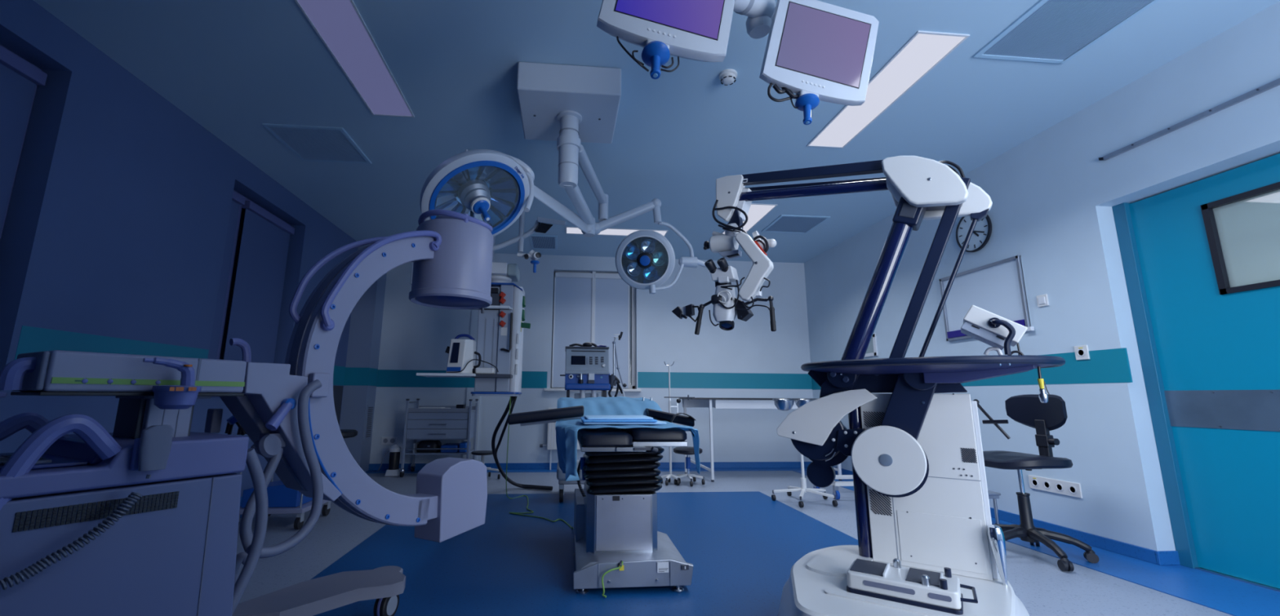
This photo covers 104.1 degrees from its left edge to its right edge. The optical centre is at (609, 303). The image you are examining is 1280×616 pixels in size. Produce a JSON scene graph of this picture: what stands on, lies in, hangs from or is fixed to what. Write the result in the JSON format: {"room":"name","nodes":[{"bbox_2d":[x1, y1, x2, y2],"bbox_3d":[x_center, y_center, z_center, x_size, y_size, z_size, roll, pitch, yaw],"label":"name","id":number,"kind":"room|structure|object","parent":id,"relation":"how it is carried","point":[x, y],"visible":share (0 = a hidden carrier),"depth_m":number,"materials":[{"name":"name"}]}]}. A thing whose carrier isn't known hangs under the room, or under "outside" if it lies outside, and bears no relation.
{"room":"operating room","nodes":[
{"label":"operating room","id":0,"kind":"room"},
{"bbox_2d":[0,0,357,497],"bbox_3d":[-3.368,0.035,3.214,0.400,3.055,8.120,1,-11,-5],"label":"wall","id":1,"kind":"structure","parent":0,"point":[116,224],"depth_m":3.17,"materials":[{"name":"paint"}]},
{"bbox_2d":[0,44,47,397],"bbox_3d":[-3.136,-0.585,1.890,0.280,1.855,1.670,1,-11,-5],"label":"window","id":2,"kind":"structure","parent":1,"relation":"in","point":[20,79],"depth_m":2.69,"materials":[{"name":"blue"}]},
{"bbox_2d":[0,44,47,85],"bbox_3d":[-3.198,-1.326,2.506,0.070,0.075,0.650,1,-11,-5],"label":"roller blind","id":3,"kind":"object","parent":2,"relation":"attached to","point":[11,63],"depth_m":2.70,"materials":[{"name":"blue fabric"}]},
{"bbox_2d":[14,325,208,359],"bbox_3d":[-3.188,0.360,3.319,0.012,0.235,1.420,1,-11,-5],"label":"trim","id":4,"kind":"structure","parent":1,"relation":"attached to","point":[32,340],"depth_m":3.03,"materials":[{"name":"teal paint"}]},
{"bbox_2d":[208,190,294,396],"bbox_3d":[-3.398,-0.063,4.720,0.280,1.855,1.210,1,-11,-5],"label":"window","id":5,"kind":"structure","parent":1,"relation":"in","point":[256,301],"depth_m":4.78,"materials":[{"name":"blue glass"}]},
{"bbox_2d":[231,190,245,204],"bbox_3d":[-3.378,-0.968,4.450,0.070,0.075,0.280,1,-11,-5],"label":"roller blind","id":6,"kind":"object","parent":5,"relation":"attached to","point":[237,199],"depth_m":4.50,"materials":[{"name":"blue"}]},
{"bbox_2d":[241,200,294,235],"bbox_3d":[-3.433,-0.858,5.042,0.070,0.075,0.790,1,-11,-5],"label":"roller blind","id":7,"kind":"object","parent":5,"relation":"attached to","point":[251,207],"depth_m":4.96,"materials":[{"name":"blue"}]},
{"bbox_2d":[333,386,342,426],"bbox_3d":[-3.467,1.542,6.240,0.017,1.010,0.310,1,-11,-5],"label":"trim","id":8,"kind":"structure","parent":1,"relation":"attached to","point":[337,390],"depth_m":6.35,"materials":[{"name":"grey paint"}]},
{"bbox_2d":[333,365,345,385],"bbox_3d":[-3.468,0.914,6.336,0.012,0.240,0.470,1,-11,-5],"label":"trim","id":9,"kind":"structure","parent":1,"relation":"attached to","point":[339,373],"depth_m":6.38,"materials":[{"name":"teal paint"}]},
{"bbox_2d":[339,244,386,471],"bbox_3d":[-3.346,0.693,6.771,0.300,3.055,0.320,1,-11,-5],"label":"wall","id":10,"kind":"structure","parent":0,"point":[366,316],"depth_m":6.63,"materials":[{"name":"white paint"}]},
{"bbox_2d":[343,367,377,386],"bbox_3d":[-3.347,0.987,6.710,0.302,0.235,0.312,1,-11,-5],"label":"trim","id":11,"kind":"structure","parent":10,"relation":"attached to","point":[357,376],"depth_m":6.57,"materials":[{"name":"teal paint"}]},
{"bbox_2d":[364,404,373,439],"bbox_3d":[-3.197,1.569,6.623,0.013,0.440,0.200,1,-11,-5],"label":"air vent","id":12,"kind":"object","parent":10,"relation":"in","point":[370,407],"visible":1,"depth_m":6.61,"materials":[{"name":"grey metal"}]},
{"bbox_2d":[539,408,580,470],"bbox_3d":[-0.435,1.873,6.922,1.060,0.830,0.102,1,-11,-5],"label":"radiator","id":13,"kind":"object","parent":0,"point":[551,445],"visible":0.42,"depth_m":6.84,"materials":[{"name":"white metal"}]},
{"bbox_2d":[369,253,813,463],"bbox_3d":[-0.213,0.823,7.354,7.450,3.055,0.300,1,-11,-5],"label":"wall","id":14,"kind":"structure","parent":0,"point":[415,337],"depth_m":7.23,"materials":[{"name":"paint"}]},
{"bbox_2d":[381,436,397,444],"bbox_3d":[-2.987,1.855,6.744,0.200,0.100,0.018,1,-11,-5],"label":"wall socket","id":15,"kind":"object","parent":14,"relation":"attached to","point":[384,440],"visible":1,"depth_m":6.74,"materials":[{"name":"white plastic"}]},
{"bbox_2d":[376,369,547,388],"bbox_3d":[-2.054,1.058,6.991,2.330,0.235,0.012,1,-11,-5],"label":"trim","id":16,"kind":"structure","parent":14,"relation":"attached to","point":[385,378],"depth_m":6.94,"materials":[{"name":"teal paint"}]},
{"bbox_2d":[462,310,479,460],"bbox_3d":[-1.898,0.712,7.054,0.185,2.970,0.020,1,-11,-5],"label":"trim","id":17,"kind":"structure","parent":14,"relation":"attached to","point":[474,314],"depth_m":6.94,"materials":[{"name":"paint"}]},
{"bbox_2d":[368,462,811,470],"bbox_3d":[-0.181,2.257,6.938,6.368,0.085,0.022,1,-11,-5],"label":"baseboard","id":18,"kind":"structure","parent":14,"relation":"attached to","point":[664,464],"depth_m":7.03,"materials":[{"name":"plastic"}]},
{"bbox_2d":[543,271,641,391],"bbox_3d":[-0.245,0.389,7.349,1.385,1.782,0.260,1,-11,-5],"label":"window","id":19,"kind":"structure","parent":14,"relation":"in","point":[593,307],"depth_m":7.40,"materials":[{"name":"grey glass"}]},
{"bbox_2d":[555,272,592,278],"bbox_3d":[-0.540,-0.421,7.497,0.565,0.070,0.070,1,-11,-5],"label":"roller blind","id":20,"kind":"object","parent":19,"relation":"attached to","point":[557,275],"depth_m":7.47,"materials":[{"name":"fabric"}]},
{"bbox_2d":[595,273,622,279],"bbox_3d":[0.030,-0.408,7.547,0.520,0.070,0.070,1,-11,-5],"label":"roller blind","id":21,"kind":"object","parent":19,"relation":"attached to","point":[597,276],"depth_m":7.51,"materials":[{"name":"white fabric"}]},
{"bbox_2d":[637,372,812,389],"bbox_3d":[1.704,1.133,7.326,2.618,0.227,0.012,1,-11,-5],"label":"trim","id":22,"kind":"structure","parent":14,"relation":"attached to","point":[645,380],"depth_m":7.32,"materials":[{"name":"teal paint"}]},
{"bbox_2d":[33,0,1279,263],"bbox_3d":[0.153,-1.434,3.812,7.450,0.100,8.120,1,-11,-5],"label":"ceiling","id":23,"kind":"structure","parent":0,"point":[233,67],"depth_m":3.47,"materials":[{"name":"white paint"}]},
{"bbox_2d":[262,123,371,164],"bbox_3d":[-2.422,-1.329,4.179,0.600,0.014,0.611,1,-11,-5],"label":"ceiling vent","id":24,"kind":"object","parent":23,"relation":"in","point":[308,143],"visible":1,"depth_m":4.14,"materials":[{"name":"blue"}]},
{"bbox_2d":[294,0,414,117],"bbox_3d":[-1.543,-1.557,2.921,0.304,0.010,1.664,1,-11,-5],"label":"recessed light","id":25,"kind":"object","parent":23,"relation":"in","point":[340,25],"visible":1,"depth_m":3.05,"materials":[{"name":"white plastic"}]},
{"bbox_2d":[409,235,552,490],"bbox_3d":[-1.323,0.412,5.185,1.516,3.052,1.101,1,-11,-5],"label":"pendant","id":26,"kind":"object","parent":23,"relation":"hanging from","point":[500,339],"visible":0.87,"depth_m":4.95,"materials":[{"name":"white metal"}]},
{"bbox_2d":[416,373,475,377],"bbox_3d":[-1.523,0.683,4.746,0.519,0.025,0.380,1,-11,-5],"label":"shelf","id":27,"kind":"object","parent":26,"relation":"attached to","point":[425,375],"depth_m":4.57,"materials":[{"name":"white plastic"}]},
{"bbox_2d":[444,333,498,373],"bbox_3d":[-1.313,0.481,4.774,0.520,0.383,0.273,1,-11,-5],"label":"patient monitor","id":28,"kind":"object","parent":26,"relation":"on","point":[462,353],"visible":0.98,"depth_m":4.69,"materials":[{"name":"white plastic"}]},
{"bbox_2d":[472,367,495,373],"bbox_3d":[-1.202,0.642,4.753,0.205,0.058,0.120,1,-11,-5],"label":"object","id":29,"kind":"object","parent":26,"relation":"on","point":[475,371],"visible":0.92,"depth_m":4.70,"materials":[{"name":"white plastic"}]},
{"bbox_2d":[467,305,512,310],"bbox_3d":[-1.198,0.043,4.961,0.450,0.025,0.150,1,-11,-5],"label":"shelf","id":30,"kind":"object","parent":26,"relation":"attached to","point":[491,307],"depth_m":4.94,"materials":[{"name":"white plastic"}]},
{"bbox_2d":[471,373,512,377],"bbox_3d":[-1.127,0.695,4.781,0.370,0.030,0.220,1,-11,-5],"label":"shelf","id":31,"kind":"object","parent":26,"relation":"attached to","point":[477,375],"depth_m":4.68,"materials":[{"name":"grey metal"}]},
{"bbox_2d":[471,391,521,394],"bbox_3d":[-1.131,0.897,4.998,0.460,0.020,0.420,1,-11,-5],"label":"shelf","id":32,"kind":"object","parent":26,"relation":"on","point":[472,393],"depth_m":4.80,"materials":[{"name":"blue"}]},
{"bbox_2d":[490,282,522,291],"bbox_3d":[-1.167,-0.142,5.176,0.540,0.073,0.381,1,-11,-5],"label":"shelf","id":33,"kind":"object","parent":26,"relation":"attached to","point":[495,286],"depth_m":5.03,"materials":[{"name":"blue"}]},
{"bbox_2d":[493,210,565,273],"bbox_3d":[-0.820,-0.742,4.783,0.788,0.922,0.250,1,-11,-5],"label":"ceiling mount","id":34,"kind":"object","parent":23,"relation":"attached to","point":[542,228],"visible":0.88,"depth_m":4.69,"materials":[{"name":"white metal"}]},
{"bbox_2d":[528,235,557,249],"bbox_3d":[-0.901,-0.833,6.799,0.365,0.014,0.606,1,-11,-5],"label":"ceiling vent","id":35,"kind":"object","parent":23,"relation":"in","point":[537,242],"visible":0.96,"depth_m":6.78,"materials":[{"name":"blue"}]},
{"bbox_2d":[531,236,555,248],"bbox_3d":[-0.901,-0.832,6.799,0.298,0.008,0.540,1,-11,-5],"label":"grille","id":36,"kind":"object","parent":35,"relation":"attached to","point":[537,242],"depth_m":6.81,"materials":[{"name":"blue"}]},
{"bbox_2d":[419,62,706,293],"bbox_3d":[-0.105,-0.807,3.683,0.886,1.183,2.717,-5,-12,28],"label":"light","id":37,"kind":"object","parent":23,"relation":"hanging from","point":[570,106],"visible":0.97,"depth_m":3.23,"materials":[{"name":"white metal"}]},
{"bbox_2d":[565,226,668,236],"bbox_3d":[0.082,-0.912,6.346,1.286,0.010,0.259,1,-11,-5],"label":"recessed light","id":38,"kind":"object","parent":23,"relation":"in","point":[569,230],"visible":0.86,"depth_m":6.33,"materials":[{"name":"white plastic"}]},
{"bbox_2d":[719,69,737,85],"bbox_3d":[0.765,-1.459,3.231,0.116,0.054,0.116,1,-11,-5],"label":"smoke detector","id":39,"kind":"object","parent":23,"relation":"attached to","point":[727,77],"visible":1,"depth_m":3.20,"materials":[{"name":"white plastic"}]},
{"bbox_2d":[721,203,777,234],"bbox_3d":[1.609,-0.962,6.019,0.304,0.010,1.274,1,-11,-5],"label":"recessed light","id":40,"kind":"object","parent":23,"relation":"in","point":[757,212],"visible":0.44,"depth_m":5.67,"materials":[{"name":"white plastic"}]},
{"bbox_2d":[733,0,775,39],"bbox_3d":[0.528,-1.360,2.131,0.836,0.654,0.219,7,-12,-32],"label":"boom","id":41,"kind":"object","parent":23,"relation":"attached to","point":[760,13],"visible":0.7,"depth_m":2.21,"materials":[{"name":"grey"}]},
{"bbox_2d":[596,0,734,79],"bbox_3d":[0.210,-1.021,1.735,0.513,0.582,0.131,1,-11,-5],"label":"monitor","id":42,"kind":"object","parent":41,"relation":"hanging from","point":[698,30],"visible":1,"depth_m":1.69,"materials":[{"name":"grey plastic"}]},
{"bbox_2d":[759,0,879,124],"bbox_3d":[0.888,-1.026,2.120,0.520,0.586,0.099,1,-11,-5],"label":"monitor","id":43,"kind":"object","parent":41,"relation":"hanging from","point":[816,51],"visible":1,"depth_m":2.09,"materials":[{"name":"grey plastic"}]},
{"bbox_2d":[760,214,830,234],"bbox_3d":[2.226,-0.954,6.024,0.590,0.014,0.596,1,-11,-5],"label":"ceiling vent","id":44,"kind":"object","parent":23,"relation":"in","point":[785,224],"visible":1,"depth_m":5.99,"materials":[{"name":"blue"}]},
{"bbox_2d":[806,31,969,148],"bbox_3d":[1.849,-1.426,3.500,0.316,0.010,1.329,1,-11,-5],"label":"recessed light","id":45,"kind":"object","parent":23,"relation":"in","point":[924,51],"visible":0.92,"depth_m":3.29,"materials":[{"name":"white plastic"}]},
{"bbox_2d":[973,0,1159,64],"bbox_3d":[2.555,-1.584,2.610,0.605,0.014,0.941,1,-11,-5],"label":"ceiling vent","id":46,"kind":"object","parent":23,"relation":"in","point":[1050,31],"visible":1,"depth_m":2.80,"materials":[{"name":"blue"}]},
{"bbox_2d":[236,471,1233,615],"bbox_3d":[0.131,1.680,3.235,7.450,0.116,8.120,1,-11,-5],"label":"floor","id":47,"kind":"structure","parent":0,"point":[1036,579],"depth_m":3.27,"materials":[{"name":"plastic"}]},
{"bbox_2d":[238,471,330,529],"bbox_3d":[-2.586,1.471,3.982,0.520,0.520,0.530,1,-11,-5],"label":"equipment cart","id":48,"kind":"object","parent":47,"relation":"on","point":[300,511],"visible":0.41,"depth_m":3.75,"materials":[{"name":"grey metal"}]},
{"bbox_2d":[240,480,312,507],"bbox_3d":[-2.595,1.489,3.967,0.400,0.178,0.380,1,-11,-5],"label":"storage box","id":49,"kind":"object","parent":48,"relation":"on","point":[279,495],"visible":0.6,"depth_m":3.79,"materials":[{"name":"blue plastic"}]},
{"bbox_2d":[239,499,328,515],"bbox_3d":[-2.587,1.597,3.958,0.520,0.035,0.500,1,-11,-5],"label":"shelf","id":50,"kind":"object","parent":48,"relation":"attached to","point":[300,510],"depth_m":3.74,"materials":[{"name":"blue metal"}]},
{"bbox_2d":[340,429,357,438],"bbox_3d":[-2.910,1.664,5.311,0.515,0.617,0.540,1,-11,-5],"label":"stool","id":51,"kind":"object","parent":47,"relation":"on","point":[346,433],"visible":0.09,"depth_m":5.28,"materials":[{"name":"grey"}]},
{"bbox_2d":[377,444,401,475],"bbox_3d":[-2.840,1.984,6.353,0.418,0.370,0.200,-2,-11,15],"label":"canister","id":52,"kind":"object","parent":47,"relation":"on","point":[394,455],"visible":0.98,"depth_m":6.28,"materials":[{"name":"white plastic"}]},
{"bbox_2d":[388,452,399,470],"bbox_3d":[-2.735,1.987,6.323,0.124,0.215,0.124,1,-11,-5],"label":"jar","id":53,"kind":"object","parent":52,"relation":"on","point":[394,457],"depth_m":6.28,"materials":[{"name":"black plastic"}]},
{"bbox_2d":[399,399,478,477],"bbox_3d":[-2.190,1.719,6.474,0.848,0.944,0.550,1,-11,-5],"label":"trolley","id":54,"kind":"object","parent":47,"relation":"on","point":[448,423],"visible":0.85,"depth_m":6.28,"materials":[{"name":"white metal"}]},
{"bbox_2d":[417,440,441,453],"bbox_3d":[-2.317,1.832,6.409,0.276,0.133,0.259,1,-11,-5],"label":"bag","id":55,"kind":"object","parent":54,"relation":"on","point":[426,443],"visible":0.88,"depth_m":6.30,"materials":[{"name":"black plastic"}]},
{"bbox_2d":[404,449,474,454],"bbox_3d":[-2.191,1.917,6.443,0.780,0.015,0.450,1,-11,-5],"label":"shelf","id":56,"kind":"object","parent":54,"relation":"attached to","point":[468,452],"depth_m":6.24,"materials":[{"name":"grey metal"}]},
{"bbox_2d":[408,405,475,413],"bbox_3d":[-2.187,1.383,6.538,0.760,0.070,0.478,1,-11,-5],"label":"tray","id":57,"kind":"object","parent":54,"relation":"on","point":[470,409],"depth_m":6.32,"materials":[{"name":"grey plastic"}]},
{"bbox_2d":[440,443,459,453],"bbox_3d":[-2.042,1.857,6.417,0.210,0.094,0.290,1,-11,-5],"label":"pack","id":58,"kind":"object","parent":54,"relation":"on","point":[447,445],"visible":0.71,"depth_m":6.28,"materials":[{"name":"blue"}]},
{"bbox_2d":[458,441,470,453],"bbox_3d":[-1.879,1.850,6.443,0.100,0.120,0.270,1,-11,-5],"label":"pack","id":59,"kind":"object","parent":54,"relation":"on","point":[463,445],"visible":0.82,"depth_m":6.32,"materials":[{"name":"blue plastic"}]},
{"bbox_2d":[471,450,500,479],"bbox_3d":[-1.526,1.960,6.052,0.386,0.324,0.435,1,-11,-5],"label":"stool","id":60,"kind":"object","parent":47,"relation":"on","point":[482,453],"visible":0.44,"depth_m":6.04,"materials":[{"name":"black leather"}]},
{"bbox_2d":[311,491,857,615],"bbox_3d":[0.150,1.434,2.238,3.474,0.004,6.075,1,-11,-5],"label":"floor mat","id":61,"kind":"object","parent":47,"relation":"on","point":[743,548],"depth_m":3.06,"materials":[{"name":"blue plastic"}]},
{"bbox_2d":[0,209,493,615],"bbox_3d":[-1.205,0.406,1.635,0.844,1.774,1.783,-5,-12,28],"label":"machine","id":62,"kind":"object","parent":61,"relation":"on","point":[141,517],"visible":1,"depth_m":1.25,"materials":[{"name":"white plastic"}]},
{"bbox_2d":[506,396,573,529],"bbox_3d":[-0.679,1.317,4.378,0.339,1.006,1.531,5,-12,-24],"label":"cable","id":63,"kind":"object","parent":61,"relation":"on","point":[531,512],"visible":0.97,"depth_m":4.41,"materials":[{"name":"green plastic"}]},
{"bbox_2d":[556,332,626,502],"bbox_3d":[-0.193,1.135,5.195,0.683,1.654,0.620,1,-11,-5],"label":"machine","id":64,"kind":"object","parent":61,"relation":"on","point":[587,366],"visible":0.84,"depth_m":5.06,"materials":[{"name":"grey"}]},
{"bbox_2d":[564,346,608,351],"bbox_3d":[-0.251,0.488,5.319,0.450,0.020,0.400,1,-11,-5],"label":"shelf","id":65,"kind":"object","parent":64,"relation":"attached to","point":[586,348],"depth_m":5.13,"materials":[{"name":"grey metal"}]},
{"bbox_2d":[508,397,695,597],"bbox_3d":[-0.065,1.151,3.442,1.296,0.989,1.730,1,-11,-5],"label":"table","id":66,"kind":"object","parent":61,"relation":"on","point":[618,543],"visible":0.91,"depth_m":2.80,"materials":[{"name":"metal"}]},
{"bbox_2d":[555,396,700,481],"bbox_3d":[0.024,0.918,3.616,0.833,0.482,1.644,1,-11,-5],"label":"drape","id":67,"kind":"object","parent":66,"relation":"on","point":[566,430],"visible":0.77,"depth_m":3.24,"materials":[{"name":"blue fabric"}]},
{"bbox_2d":[581,420,666,424],"bbox_3d":[0.075,0.747,3.157,0.500,0.013,0.414,1,-11,-5],"label":"sheet","id":68,"kind":"object","parent":67,"relation":"on","point":[658,422],"visible":0.58,"depth_m":2.96,"materials":[{"name":"blue fabric"}]},
{"bbox_2d":[580,417,657,422],"bbox_3d":[0.043,0.733,3.157,0.445,0.013,0.453,1,-11,-5],"label":"sheet","id":69,"kind":"object","parent":68,"relation":"on","point":[583,419],"visible":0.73,"depth_m":2.95,"materials":[{"name":"blue fabric"}]},
{"bbox_2d":[584,415,653,419],"bbox_3d":[0.045,0.719,3.154,0.400,0.014,0.381,1,-11,-5],"label":"sheet","id":70,"kind":"object","parent":69,"relation":"on","point":[588,417],"visible":1,"depth_m":3.00,"materials":[{"name":"blue fabric"}]},
{"bbox_2d":[671,155,1065,615],"bbox_3d":[1.000,0.289,2.319,1.798,2.288,1.263,-7,-13,34],"label":"microscope","id":71,"kind":"object","parent":61,"relation":"on","point":[922,501],"visible":0.99,"depth_m":2.28,"materials":[{"name":"white plastic"}]},
{"bbox_2d":[862,411,884,426],"bbox_3d":[1.261,0.552,2.377,0.093,0.074,0.003,-7,-13,34],"label":"vent","id":72,"kind":"object","parent":71,"relation":"attached to","point":[870,419],"depth_m":2.38,"materials":[{"name":"black plastic"}]},
{"bbox_2d":[869,488,892,515],"bbox_3d":[1.254,0.921,2.311,0.088,0.109,0.003,-7,-13,34],"label":"vent","id":73,"kind":"object","parent":71,"relation":"attached to","point":[869,489],"depth_m":2.31,"materials":[{"name":"white plastic"}]},
{"bbox_2d":[846,558,977,615],"bbox_3d":[1.143,1.059,1.904,0.419,0.101,0.214,-7,-13,34],"label":"foot pedal","id":74,"kind":"object","parent":71,"relation":"on","point":[936,591],"visible":1,"depth_m":1.85,"materials":[{"name":"white plastic"}]},
{"bbox_2d":[960,448,977,463],"bbox_3d":[1.551,0.656,2.154,0.053,0.061,0.003,-7,-13,34],"label":"vent","id":75,"kind":"object","parent":71,"relation":"attached to","point":[968,455],"depth_m":2.15,"materials":[{"name":"black plastic"}]},
{"bbox_2d":[960,305,1027,355],"bbox_3d":[1.665,0.134,2.167,0.225,0.250,0.242,-7,-13,34],"label":"monitor","id":76,"kind":"object","parent":71,"relation":"on","point":[997,331],"visible":0.97,"depth_m":2.13,"materials":[{"name":"white plastic"}]},
{"bbox_2d":[1037,366,1049,403],"bbox_3d":[1.750,0.326,2.017,0.037,0.147,0.030,-7,-13,34],"label":"connector","id":77,"kind":"object","parent":71,"relation":"hanging from","point":[1043,397],"visible":1,"depth_m":2.01,"materials":[{"name":"silver plastic"}]},
{"bbox_2d":[660,361,694,485],"bbox_3d":[0.802,1.400,5.933,0.416,1.415,0.255,1,-11,-5],"label":"stand","id":78,"kind":"object","parent":47,"relation":"on","point":[668,477],"visible":0.93,"depth_m":5.88,"materials":[{"name":"white metal"}]},
{"bbox_2d":[673,446,704,486],"bbox_3d":[0.914,1.895,5.828,0.347,0.406,0.367,1,-11,-5],"label":"stool","id":79,"kind":"object","parent":47,"relation":"on","point":[687,451],"visible":0.98,"depth_m":5.78,"materials":[{"name":"black leather"}]},
{"bbox_2d":[679,397,841,481],"bbox_3d":[1.908,1.717,6.416,1.890,0.985,0.660,1,-11,-5],"label":"bench","id":80,"kind":"object","parent":47,"relation":"on","point":[717,402],"visible":0.55,"depth_m":6.17,"materials":[{"name":"white metal"}]},
{"bbox_2d":[771,400,837,507],"bbox_3d":[1.933,1.450,4.938,0.582,0.971,0.647,-10,-15,44],"label":"stand","id":81,"kind":"object","parent":47,"relation":"on","point":[802,489],"visible":0.69,"depth_m":4.88,"materials":[{"name":"white metal"}]},
{"bbox_2d":[772,399,795,410],"bbox_3d":[1.747,1.017,5.008,0.220,0.114,0.220,1,-11,-5],"label":"steel bowl","id":82,"kind":"object","parent":81,"relation":"on","point":[780,405],"visible":1,"depth_m":4.94,"materials":[{"name":"silver metal"}]},
{"bbox_2d":[795,399,815,407],"bbox_3d":[1.971,1.022,5.028,0.220,0.114,0.220,1,-11,-5],"label":"steel bowl","id":83,"kind":"object","parent":81,"relation":"on","point":[799,403],"visible":0.41,"depth_m":4.96,"materials":[{"name":"silver metal"}]},
{"bbox_2d":[813,475,853,499],"bbox_3d":[2.492,1.911,5.204,0.540,0.170,0.490,1,-11,-5],"label":"trolley","id":84,"kind":"object","parent":47,"relation":"on","point":[835,485],"visible":0.24,"depth_m":4.99,"materials":[{"name":"white metal"}]},
{"bbox_2d":[987,490,1000,524],"bbox_3d":[2.903,1.650,4.039,0.370,0.265,0.260,1,-11,-5],"label":"step stool","id":85,"kind":"object","parent":47,"relation":"on","point":[992,495],"visible":0.19,"depth_m":3.95,"materials":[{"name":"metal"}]},
{"bbox_2d":[982,394,1098,571],"bbox_3d":[2.721,1.127,3.328,0.620,1.030,0.642,2,-11,-7],"label":"chair","id":86,"kind":"object","parent":47,"relation":"on","point":[1027,410],"visible":0.79,"depth_m":3.28,"materials":[{"name":"black plastic"}]},
{"bbox_2d":[1059,557,1069,567],"bbox_3d":[2.698,1.530,2.957,0.043,0.045,0.044,2,-11,-7],"label":"caster wheel","id":87,"kind":"object","parent":86,"relation":"attached to","point":[1064,562],"depth_m":2.95,"materials":[{"name":"black plastic"}]},
{"bbox_2d":[804,0,1279,551],"bbox_3d":[3.603,0.198,3.831,0.500,3.055,8.120,1,-11,-5],"label":"wall","id":88,"kind":"structure","parent":0,"point":[1052,197],"depth_m":3.53,"materials":[{"name":"paint"}]},
{"bbox_2d":[240,467,1279,615],"bbox_3d":[0.180,1.594,3.103,6.720,0.005,7.820,1,-11,-5],"label":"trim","id":89,"kind":"structure","parent":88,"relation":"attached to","point":[1234,597],"depth_m":2.83,"materials":[{"name":"plastic"}]},
{"bbox_2d":[864,333,878,357],"bbox_3d":[3.137,0.516,6.065,0.020,0.266,0.346,1,-11,-5],"label":"hatch","id":90,"kind":"object","parent":88,"relation":"attached to","point":[872,351],"visible":0.52,"depth_m":5.96,"materials":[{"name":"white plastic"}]},
{"bbox_2d":[811,347,1133,390],"bbox_3d":[3.208,0.787,5.351,0.012,0.225,4.252,1,-11,-5],"label":"wall stripe","id":91,"kind":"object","parent":88,"relation":"attached to","point":[1106,366],"depth_m":3.58,"materials":[{"name":"teal paint"}]},
{"bbox_2d":[955,214,991,252],"bbox_3d":[3.293,-0.655,4.518,0.036,0.380,0.380,1,-11,-5],"label":"wall clock","id":92,"kind":"object","parent":88,"relation":"attached to","point":[981,234],"visible":0.67,"depth_m":4.49,"materials":[{"name":"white plastic"}]},
{"bbox_2d":[938,254,1034,342],"bbox_3d":[3.284,-0.014,4.411,0.038,0.625,0.898,1,-11,-5],"label":"whiteboard","id":93,"kind":"object","parent":88,"relation":"attached to","point":[998,288],"visible":0.87,"depth_m":4.34,"materials":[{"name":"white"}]},
{"bbox_2d":[832,466,1180,565],"bbox_3d":[3.254,1.951,5.142,0.142,0.080,4.229,1,-11,-5],"label":"baseboard","id":94,"kind":"structure","parent":88,"relation":"attached to","point":[1158,557],"depth_m":3.37,"materials":[{"name":"plastic"}]},
{"bbox_2d":[1035,293,1048,307],"bbox_3d":[3.345,-0.023,3.859,0.018,0.090,0.085,1,-11,-5],"label":"light switch","id":95,"kind":"object","parent":88,"relation":"attached to","point":[1042,300],"visible":1,"depth_m":3.85,"materials":[{"name":"white plastic"}]},
{"bbox_2d":[1027,475,1082,498],"bbox_3d":[3.325,1.367,3.737,0.016,0.100,0.400,1,-11,-5],"label":"power outlet","id":96,"kind":"object","parent":88,"relation":"attached to","point":[1058,486],"visible":1,"depth_m":3.71,"materials":[{"name":"white plastic"}]},
{"bbox_2d":[1074,345,1089,359],"bbox_3d":[3.365,0.350,3.557,0.016,0.100,0.090,1,-11,-5],"label":"power socket","id":97,"kind":"object","parent":88,"relation":"attached to","point":[1082,353],"visible":1,"depth_m":3.55,"materials":[{"name":"white plastic"}]},
{"bbox_2d":[1111,202,1198,568],"bbox_3d":[3.570,0.459,3.260,0.095,2.333,0.078,1,-11,-5],"label":"trim","id":98,"kind":"structure","parent":88,"relation":"attached to","point":[1162,430],"depth_m":3.23,"materials":[{"name":"blue"}]},
{"bbox_2d":[1098,78,1279,160],"bbox_3d":[3.499,-1.196,2.384,0.027,0.033,2.201,1,-11,-5],"label":"rail","id":99,"kind":"object","parent":88,"relation":"attached to","point":[1275,83],"visible":1,"depth_m":2.93,"materials":[{"name":"metal"}]},
{"bbox_2d":[1128,153,1279,588],"bbox_3d":[3.674,0.277,2.263,0.072,2.310,1.965,1,-11,-5],"label":"door","id":100,"kind":"structure","parent":88,"relation":"in","point":[1217,341],"depth_m":2.94,"materials":[{"name":"teal"}]},
{"bbox_2d":[1195,567,1279,591],"bbox_3d":[3.661,1.414,2.025,0.085,0.008,2.012,1,-11,-5],"label":"trim","id":101,"kind":"structure","parent":88,"relation":"attached to","point":[1197,568],"depth_m":2.82,"materials":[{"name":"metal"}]},
{"bbox_2d":[1218,201,1279,242],"bbox_3d":[5.533,-1.046,4.025,3.320,0.100,7.700,1,-11,-5],"label":"ceiling","id":102,"kind":"structure","parent":0,"point":[1244,220],"depth_m":4.91,"materials":[{"name":"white paint"}]},
{"bbox_2d":[1246,191,1279,203],"bbox_3d":[6.108,-1.012,3.873,1.000,0.014,1.210,1,-11,-5],"label":"recessed light","id":103,"kind":"object","parent":102,"relation":"in","point":[1274,197],"visible":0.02,"depth_m":4.37,"materials":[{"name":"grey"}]},
{"bbox_2d":[1226,230,1279,286],"bbox_3d":[5.506,0.229,3.991,3.320,3.120,8.100,1,-11,-5],"label":"wall","id":104,"kind":"structure","parent":0,"point":[1254,260],"depth_m":5.38,"materials":[{"name":"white paint"}]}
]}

